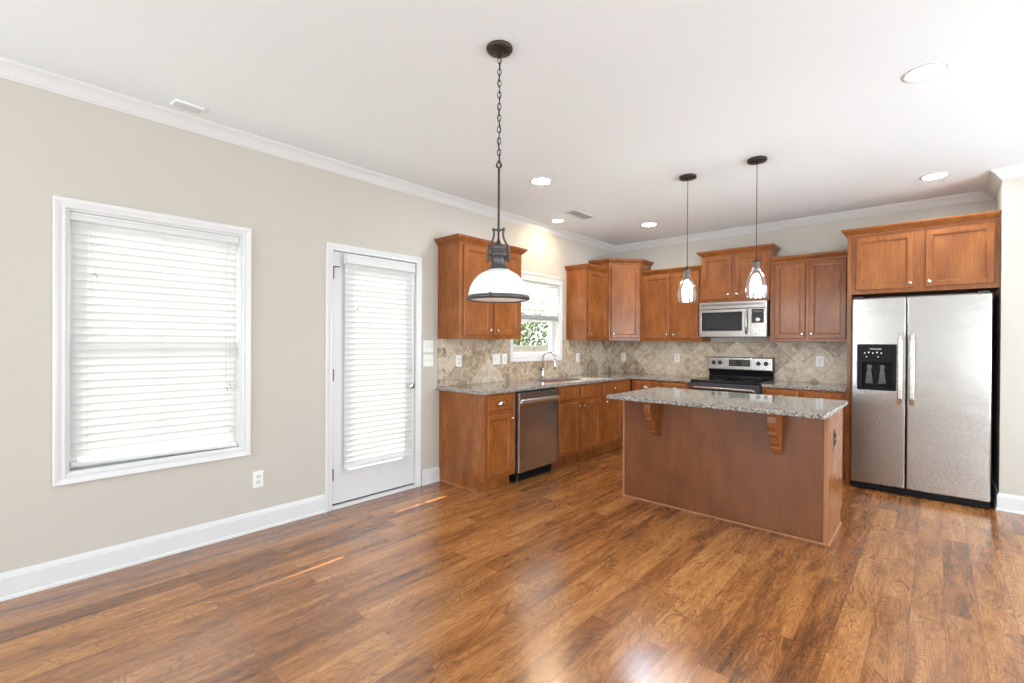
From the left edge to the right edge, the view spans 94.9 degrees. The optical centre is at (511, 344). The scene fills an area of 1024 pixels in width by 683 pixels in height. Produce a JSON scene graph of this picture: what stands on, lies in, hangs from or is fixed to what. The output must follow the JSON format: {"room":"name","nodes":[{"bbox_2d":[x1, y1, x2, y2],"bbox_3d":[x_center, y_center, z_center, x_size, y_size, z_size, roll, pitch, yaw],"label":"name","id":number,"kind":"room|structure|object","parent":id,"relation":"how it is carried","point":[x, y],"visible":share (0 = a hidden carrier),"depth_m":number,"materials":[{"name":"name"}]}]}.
{"room":"kitchen","nodes":[
{"label":"kitchen","id":0,"kind":"room"},
{"bbox_2d":[0,77,612,572],"bbox_3d":[-1.766,-0.063,3.444,0.150,2.743,9.548,1,0,42],"label":"wall","id":1,"kind":"structure","parent":0,"point":[51,143],"depth_m":3.00,"materials":[{"name":"paint"}]},
{"bbox_2d":[52,195,251,486],"bbox_3d":[-2.199,-0.017,2.949,0.172,1.571,0.988,1,0,42],"label":"window","id":2,"kind":"structure","parent":1,"relation":"in","point":[62,473],"depth_m":2.74,"materials":[{"name":"paint"}]},
{"bbox_2d":[69,211,239,466],"bbox_3d":[-2.177,-0.017,2.929,0.065,1.433,0.850,1,0,42],"label":"window blind","id":3,"kind":"object","parent":2,"relation":"attached to","point":[153,324],"visible":1,"depth_m":2.88,"materials":[{"name":"paint"}]},
{"bbox_2d":[0,494,326,601],"bbox_3d":[-3.147,1.239,1.799,0.022,0.139,5.055,1,0,42],"label":"baseboard","id":4,"kind":"structure","parent":1,"relation":"attached to","point":[19,582],"depth_m":2.83,"materials":[{"name":"paint"}]},
{"bbox_2d":[253,470,262,487],"bbox_3d":[-1.787,0.949,3.311,0.010,0.115,0.070,1,0,42],"label":"wall outlet","id":5,"kind":"object","parent":1,"relation":"attached to","point":[257,475],"visible":1,"depth_m":3.31,"materials":[{"name":"plastic"}]},
{"bbox_2d":[325,242,421,511],"bbox_3d":[-1.184,0.255,4.038,0.223,2.109,0.912,1,0,42],"label":"door","id":6,"kind":"structure","parent":1,"relation":"in","point":[343,487],"depth_m":3.80,"materials":[{"name":"paint"}]},
{"bbox_2d":[343,254,415,468],"bbox_3d":[-1.114,0.140,3.994,0.077,1.720,0.652,1,0,42],"label":"window blind","id":7,"kind":"object","parent":6,"relation":"attached to","point":[377,379],"visible":0.99,"depth_m":3.98,"materials":[{"name":"paint"}]},
{"bbox_2d":[423,340,432,352],"bbox_3d":[-0.782,0.019,4.410,0.017,0.115,0.116,1,0,42],"label":"light switch","id":8,"kind":"object","parent":1,"relation":"attached to","point":[427,344],"visible":1,"depth_m":4.40,"materials":[{"name":"plastic"}]},
{"bbox_2d":[423,354,432,366],"bbox_3d":[-0.782,0.150,4.410,0.017,0.115,0.116,1,0,42],"label":"light switch","id":9,"kind":"object","parent":1,"relation":"attached to","point":[427,358],"visible":1,"depth_m":4.40,"materials":[{"name":"plastic"}]},
{"bbox_2d":[421,466,439,485],"bbox_3d":[-0.767,1.240,4.436,0.022,0.139,0.208,1,0,42],"label":"baseboard","id":10,"kind":"structure","parent":1,"relation":"attached to","point":[431,475],"depth_m":4.43,"materials":[{"name":"paint"}]},
{"bbox_2d":[434,233,527,338],"bbox_3d":[-0.287,-0.526,4.699,0.353,0.945,0.968,1,0,42],"label":"upper cabinet","id":11,"kind":"object","parent":1,"relation":"attached to","point":[461,257],"visible":0.87,"depth_m":4.43,"materials":[{"name":"brown wood"}]},
{"bbox_2d":[0,56,1023,251],"bbox_3d":[0.744,-1.373,1.248,6.500,0.076,9.448,1,0,42],"label":"trim","id":12,"kind":"structure","parent":1,"relation":"attached to","point":[12,70],"depth_m":3.75,"materials":[{"name":"paint"}]},
{"bbox_2d":[437,339,612,386],"bbox_3d":[0.386,0.176,5.711,0.009,0.459,3.274,1,0,42],"label":"backsplash","id":13,"kind":"structure","parent":1,"relation":"attached to","point":[477,354],"depth_m":5.15,"materials":[{"name":"tile"}]},
{"bbox_2d":[456,355,461,366],"bbox_3d":[-0.528,0.165,4.683,0.010,0.115,0.070,1,0,42],"label":"wall outlet","id":14,"kind":"object","parent":13,"relation":"attached to","point":[458,357],"visible":1,"depth_m":4.68,"materials":[{"name":"plastic"}]},
{"bbox_2d":[493,354,499,364],"bbox_3d":[-0.164,0.160,5.081,0.017,0.115,0.116,1,0,42],"label":"light switch","id":15,"kind":"object","parent":13,"relation":"attached to","point":[496,357],"visible":1,"depth_m":5.08,"materials":[{"name":"plastic"}]},
{"bbox_2d":[502,354,506,363],"bbox_3d":[-0.081,0.160,5.178,0.010,0.115,0.070,1,0,42],"label":"light switch","id":16,"kind":"object","parent":13,"relation":"attached to","point":[504,356],"visible":1,"depth_m":5.17,"materials":[{"name":"plastic"}]},
{"bbox_2d":[509,271,562,361],"bbox_3d":[0.251,-0.322,5.660,0.172,1.045,0.980,1,0,42],"label":"window","id":17,"kind":"structure","parent":1,"relation":"in","point":[555,330],"depth_m":5.93,"materials":[{"name":"paint"}]},
{"bbox_2d":[521,272,561,323],"bbox_3d":[0.303,-0.544,5.613,0.096,0.560,0.858,1,0,42],"label":"window blind","id":18,"kind":"object","parent":17,"relation":"attached to","point":[531,278],"visible":0.62,"depth_m":5.67,"materials":[{"name":"paint"}]},
{"bbox_2d":[564,263,610,340],"bbox_3d":[1.000,-0.525,6.125,0.353,0.945,0.603,1,0,42],"label":"upper cabinet","id":19,"kind":"object","parent":1,"relation":"attached to","point":[587,285],"visible":1,"depth_m":5.98,"materials":[{"name":"brown wood"}]},
{"bbox_2d":[588,258,653,340],"bbox_3d":[1.501,-0.596,6.469,0.636,1.088,0.677,1,0,42],"label":"upper cabinet","id":20,"kind":"object","parent":1,"relation":"attached to","point":[624,274],"visible":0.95,"depth_m":6.28,"materials":[{"name":"brown wood"}]},
{"bbox_2d":[0,0,1023,245],"bbox_3d":[0.722,-1.471,1.268,6.760,0.120,9.648,1,0,42],"label":"ceiling","id":21,"kind":"structure","parent":0,"point":[611,102],"depth_m":2.59,"materials":[{"name":"paint"}]},
{"bbox_2d":[170,98,204,113],"bbox_3d":[-1.945,-1.426,2.820,0.092,0.014,0.152,1,0,38],"label":"ceiling vent","id":22,"kind":"object","parent":21,"relation":"attached to","point":[181,104],"visible":1,"depth_m":2.80,"materials":[{"name":"metal"}]},
{"bbox_2d":[466,40,529,302],"bbox_3d":[-0.063,-0.815,2.252,0.304,1.210,0.307,0,0,2],"label":"pendant lamp","id":23,"kind":"object","parent":21,"relation":"hanging from","point":[498,284],"visible":1,"depth_m":2.21,"materials":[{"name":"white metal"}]},
{"bbox_2d":[470,298,524,301],"bbox_3d":[-0.066,-0.214,2.257,0.274,0.008,0.274,0,0,2],"label":"diffuser","id":24,"kind":"object","parent":23,"relation":"attached to","point":[471,299],"depth_m":2.25,"materials":[{"name":"white glass"}]},
{"bbox_2d":[530,177,551,184],"bbox_3d":[0.253,-1.423,4.103,0.194,0.007,0.194,1,0,42],"label":"recessed light","id":25,"kind":"object","parent":21,"relation":"in","point":[539,180],"visible":1,"depth_m":4.10,"materials":[{"name":"paint"}]},
{"bbox_2d":[551,219,564,222],"bbox_3d":[0.528,-1.427,5.434,0.160,0.007,0.160,1,0,42],"label":"recessed light","id":26,"kind":"object","parent":21,"relation":"in","point":[553,220],"visible":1,"depth_m":5.42,"materials":[{"name":"paint"}]},
{"bbox_2d":[562,209,594,219],"bbox_3d":[0.735,-1.425,5.170,0.170,0.007,0.400,1,0,42],"label":"ceiling vent","id":27,"kind":"object","parent":21,"relation":"in","point":[574,213],"visible":1,"depth_m":5.16,"materials":[{"name":"metal"}]},
{"bbox_2d":[641,222,656,226],"bbox_3d":[1.628,-1.421,5.587,0.194,0.007,0.194,1,0,42],"label":"recessed light","id":28,"kind":"object","parent":21,"relation":"in","point":[650,224],"visible":1,"depth_m":5.57,"materials":[{"name":"paint"}]},
{"bbox_2d":[677,173,696,302],"bbox_3d":[1.480,-0.889,3.966,0.162,1.059,0.157,1,0,42],"label":"pendant lamp","id":29,"kind":"object","parent":21,"relation":"hanging from","point":[690,176],"visible":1,"depth_m":3.96,"materials":[{"name":"clear glass"}]},
{"bbox_2d":[683,266,690,279],"bbox_3d":[1.478,-0.601,3.967,0.062,0.120,0.062,1,0,42],"label":"socket","id":30,"kind":"object","parent":29,"relation":"attached to","point":[687,269],"depth_m":3.95,"materials":[{"name":"silver metal"}]},
{"bbox_2d":[745,156,767,298],"bbox_3d":[1.867,-0.885,3.589,0.162,1.059,0.157,1,0,42],"label":"pendant lamp","id":31,"kind":"object","parent":21,"relation":"hanging from","point":[755,160],"visible":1,"depth_m":3.58,"materials":[{"name":"clear glass"}]},
{"bbox_2d":[752,258,760,273],"bbox_3d":[1.865,-0.597,3.590,0.062,0.120,0.062,1,0,42],"label":"socket","id":32,"kind":"object","parent":31,"relation":"attached to","point":[756,271],"depth_m":3.58,"materials":[{"name":"silver metal"}]},
{"bbox_2d":[901,61,950,82],"bbox_3d":[2.138,-1.405,2.431,0.194,0.007,0.194,1,0,42],"label":"recessed light","id":33,"kind":"object","parent":21,"relation":"in","point":[927,71],"visible":1,"depth_m":2.42,"materials":[{"name":"paint"}]},
{"bbox_2d":[919,172,949,179],"bbox_3d":[3.531,-1.403,3.928,0.194,0.007,0.194,1,0,42],"label":"recessed light","id":34,"kind":"object","parent":21,"relation":"in","point":[932,176],"visible":1,"depth_m":3.92,"materials":[{"name":"paint"}]},
{"bbox_2d":[0,446,1023,682],"bbox_3d":[0.706,1.392,1.280,6.760,0.120,9.648,1,0,42],"label":"floor","id":35,"kind":"structure","parent":0,"point":[559,575],"depth_m":2.44,"materials":[{"name":"laminate"}]},
{"bbox_2d":[439,390,514,492],"bbox_3d":[-0.318,0.875,4.452,0.656,0.874,0.416,1,0,42],"label":"base cabinet","id":36,"kind":"object","parent":35,"relation":"on","point":[477,432],"visible":0.94,"depth_m":4.27,"materials":[{"name":"brown wood"}]},
{"bbox_2d":[513,387,559,482],"bbox_3d":[0.057,0.880,4.828,0.616,0.865,0.624,1,0,42],"label":"dishwasher","id":37,"kind":"object","parent":35,"relation":"on","point":[536,410],"visible":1,"depth_m":4.60,"materials":[{"name":"metal"}]},
{"bbox_2d":[544,380,600,468],"bbox_3d":[0.544,0.876,5.407,0.656,0.874,0.882,1,0,42],"label":"base cabinet","id":38,"kind":"object","parent":35,"relation":"on","point":[579,406],"visible":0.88,"depth_m":5.22,"materials":[{"name":"brown wood"}]},
{"bbox_2d":[595,379,631,454],"bbox_3d":[1.284,0.876,6.227,0.656,0.874,1.323,1,0,42],"label":"base cabinet","id":39,"kind":"object","parent":35,"relation":"on","point":[611,438],"visible":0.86,"depth_m":5.74,"materials":[{"name":"brown wood"}]},
{"bbox_2d":[436,372,702,394],"bbox_3d":[0.902,0.426,5.243,1.403,0.030,3.298,1,0,42],"label":"countertop","id":40,"kind":"structure","parent":39,"relation":"on","point":[488,388],"depth_m":5.13,"materials":[{"name":"stone"}]},
{"bbox_2d":[539,351,556,378],"bbox_3d":[0.431,0.242,5.550,0.202,0.330,0.122,0,0,11],"label":"kitchen faucet","id":41,"kind":"object","parent":40,"relation":"on","point":[552,353],"visible":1,"depth_m":5.57,"materials":[{"name":"silver metal"}]},
{"bbox_2d":[632,379,690,390],"bbox_3d":[2.015,0.881,6.011,0.767,0.874,0.664,1,0,42],"label":"base cabinet","id":42,"kind":"object","parent":35,"relation":"on","point":[637,384],"visible":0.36,"depth_m":5.82,"materials":[{"name":"brown wood"}]},
{"bbox_2d":[622,400,842,546],"bbox_3d":[1.690,0.889,3.783,1.522,0.874,0.866,1,0,42],"label":"kitchen island","id":43,"kind":"object","parent":35,"relation":"on","point":[778,474],"visible":0.75,"depth_m":3.48,"materials":[{"name":"brown wood"}]},
{"bbox_2d":[607,387,847,418],"bbox_3d":[1.665,0.437,3.724,1.525,0.030,0.970,1,0,42],"label":"island countertop","id":44,"kind":"structure","parent":43,"relation":"on","point":[816,408],"depth_m":3.51,"materials":[{"name":"stone"}]},
{"bbox_2d":[691,356,774,393],"bbox_3d":[2.557,0.738,5.470,0.742,1.172,0.724,1,0,42],"label":"electric range","id":45,"kind":"object","parent":35,"relation":"on","point":[742,374],"visible":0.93,"depth_m":5.50,"materials":[{"name":"metal"}]},
{"bbox_2d":[691,377,773,385],"bbox_3d":[2.562,0.423,5.471,0.742,0.030,0.576,1,0,42],"label":"cooktop","id":46,"kind":"object","parent":45,"relation":"in","point":[710,381],"depth_m":5.35,"materials":[{"name":"black glass"}]},
{"bbox_2d":[762,387,846,479],"bbox_3d":[3.140,0.892,4.996,0.737,0.874,0.664,1,0,42],"label":"base cabinet","id":47,"kind":"object","parent":35,"relation":"on","point":[820,394],"visible":0.21,"depth_m":4.67,"materials":[{"name":"brown wood"}]},
{"bbox_2d":[761,381,846,391],"bbox_3d":[3.148,0.439,5.001,0.740,0.030,0.648,1,0,42],"label":"countertop","id":48,"kind":"structure","parent":47,"relation":"on","point":[776,384],"depth_m":4.87,"materials":[{"name":"stone"}]},
{"bbox_2d":[846,236,854,482],"bbox_3d":[3.445,0.149,4.745,0.034,2.365,0.631,1,0,42],"label":"end panel","id":49,"kind":"object","parent":35,"relation":"on","point":[850,297],"visible":0.47,"depth_m":4.51,"materials":[{"name":"brown wood"}]},
{"bbox_2d":[851,291,991,508],"bbox_3d":[3.737,0.449,4.335,0.919,1.773,0.795,1,0,42],"label":"refrigerator","id":50,"kind":"object","parent":35,"relation":"on","point":[921,377],"visible":1,"depth_m":4.05,"materials":[{"name":"metal"}]},
{"bbox_2d":[613,199,994,474],"bbox_3d":[3.916,-0.037,4.815,6.750,2.743,0.100,1,0,42],"label":"wall","id":51,"kind":"structure","parent":0,"point":[823,237],"depth_m":5.36,"materials":[{"name":"paint"}]},
{"bbox_2d":[640,265,710,341],"bbox_3d":[2.113,-0.504,6.134,0.818,0.931,0.353,1,0,42],"label":"upper cabinet","id":52,"kind":"object","parent":51,"relation":"attached to","point":[662,317],"visible":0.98,"depth_m":6.03,"materials":[{"name":"brown wood"}]},
{"bbox_2d":[613,341,846,383],"bbox_3d":[2.561,0.191,5.963,2.903,0.451,0.009,1,0,42],"label":"backsplash","id":53,"kind":"structure","parent":51,"relation":"attached to","point":[794,361],"depth_m":5.82,"materials":[{"name":"tile"}]},
{"bbox_2d":[621,353,625,360],"bbox_3d":[1.613,0.181,6.804,0.070,0.115,0.010,1,0,42],"label":"wall outlet","id":54,"kind":"object","parent":53,"relation":"attached to","point":[623,355],"visible":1,"depth_m":6.80,"materials":[{"name":"plastic"}]},
{"bbox_2d":[674,353,679,361],"bbox_3d":[2.202,0.178,6.273,0.070,0.115,0.010,1,0,42],"label":"wall outlet","id":55,"kind":"object","parent":53,"relation":"attached to","point":[677,355],"visible":1,"depth_m":6.27,"materials":[{"name":"plastic"}]},
{"bbox_2d":[816,356,823,366],"bbox_3d":[3.399,0.188,5.192,0.070,0.115,0.010,1,0,42],"label":"light switch","id":56,"kind":"object","parent":53,"relation":"attached to","point":[819,359],"visible":1,"depth_m":5.19,"materials":[{"name":"plastic"}]},
{"bbox_2d":[696,243,780,302],"bbox_3d":[2.687,-0.808,5.596,0.848,0.615,0.383,1,0,42],"label":"upper cabinet","id":57,"kind":"object","parent":51,"relation":"attached to","point":[725,272],"visible":0.94,"depth_m":5.46,"materials":[{"name":"brown wood"}]},
{"bbox_2d":[699,300,769,337],"bbox_3d":[2.657,-0.291,5.572,0.738,0.417,0.455,1,0,42],"label":"microwave","id":58,"kind":"object","parent":57,"relation":"attached to","point":[751,318],"visible":0.98,"depth_m":5.41,"materials":[{"name":"metal"}]},
{"bbox_2d":[769,250,847,341],"bbox_3d":[3.251,-0.493,5.108,0.743,0.931,0.353,1,0,42],"label":"upper cabinet","id":59,"kind":"object","parent":51,"relation":"attached to","point":[808,292],"visible":0.96,"depth_m":4.99,"materials":[{"name":"brown wood"}]},
{"bbox_2d":[841,210,1000,297],"bbox_3d":[3.781,-0.780,4.409,1.072,0.621,0.681,1,0,42],"label":"upper cabinet","id":60,"kind":"object","parent":51,"relation":"attached to","point":[964,257],"visible":0.98,"depth_m":4.12,"materials":[{"name":"brown wood"}]},
{"bbox_2d":[992,176,1023,496],"bbox_3d":[5.130,-0.023,3.189,2.570,2.743,0.688,1,0,42],"label":"wall","id":61,"kind":"structure","parent":0,"point":[1008,302],"depth_m":3.77,"materials":[{"name":"paint"}]},
{"bbox_2d":[990,475,1023,514],"bbox_3d":[5.107,1.279,3.194,2.592,0.139,0.710,1,0,42],"label":"baseboard","id":62,"kind":"structure","parent":61,"relation":"attached to","point":[1001,501],"depth_m":3.77,"materials":[{"name":"paint"}]},
{"label":"outside","id":63,"kind":"structure","parent":0,"visible":0},
{"bbox_2d":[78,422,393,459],"bbox_3d":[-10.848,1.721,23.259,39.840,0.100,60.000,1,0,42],"label":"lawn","id":64,"kind":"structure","parent":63,"point":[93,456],"depth_m":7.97,"materials":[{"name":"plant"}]},
{"bbox_2d":[513,291,548,344],"bbox_3d":[0.280,-0.562,24.257,4.851,4.578,4.878,1,0,42],"label":"leafy tree","id":65,"kind":"object","parent":64,"relation":"on","point":[516,341],"visible":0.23,"depth_m":23.65,"materials":[{"name":"green plant"}]},
{"bbox_2d":[513,343,548,351],"bbox_3d":[-2.539,0.840,15.851,0.110,1.820,48.135,1,0,42],"label":"fence","id":66,"kind":"object","parent":64,"relation":"on","point":[516,348],"visible":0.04,"depth_m":19.57,"materials":[{"name":"brown wood"}]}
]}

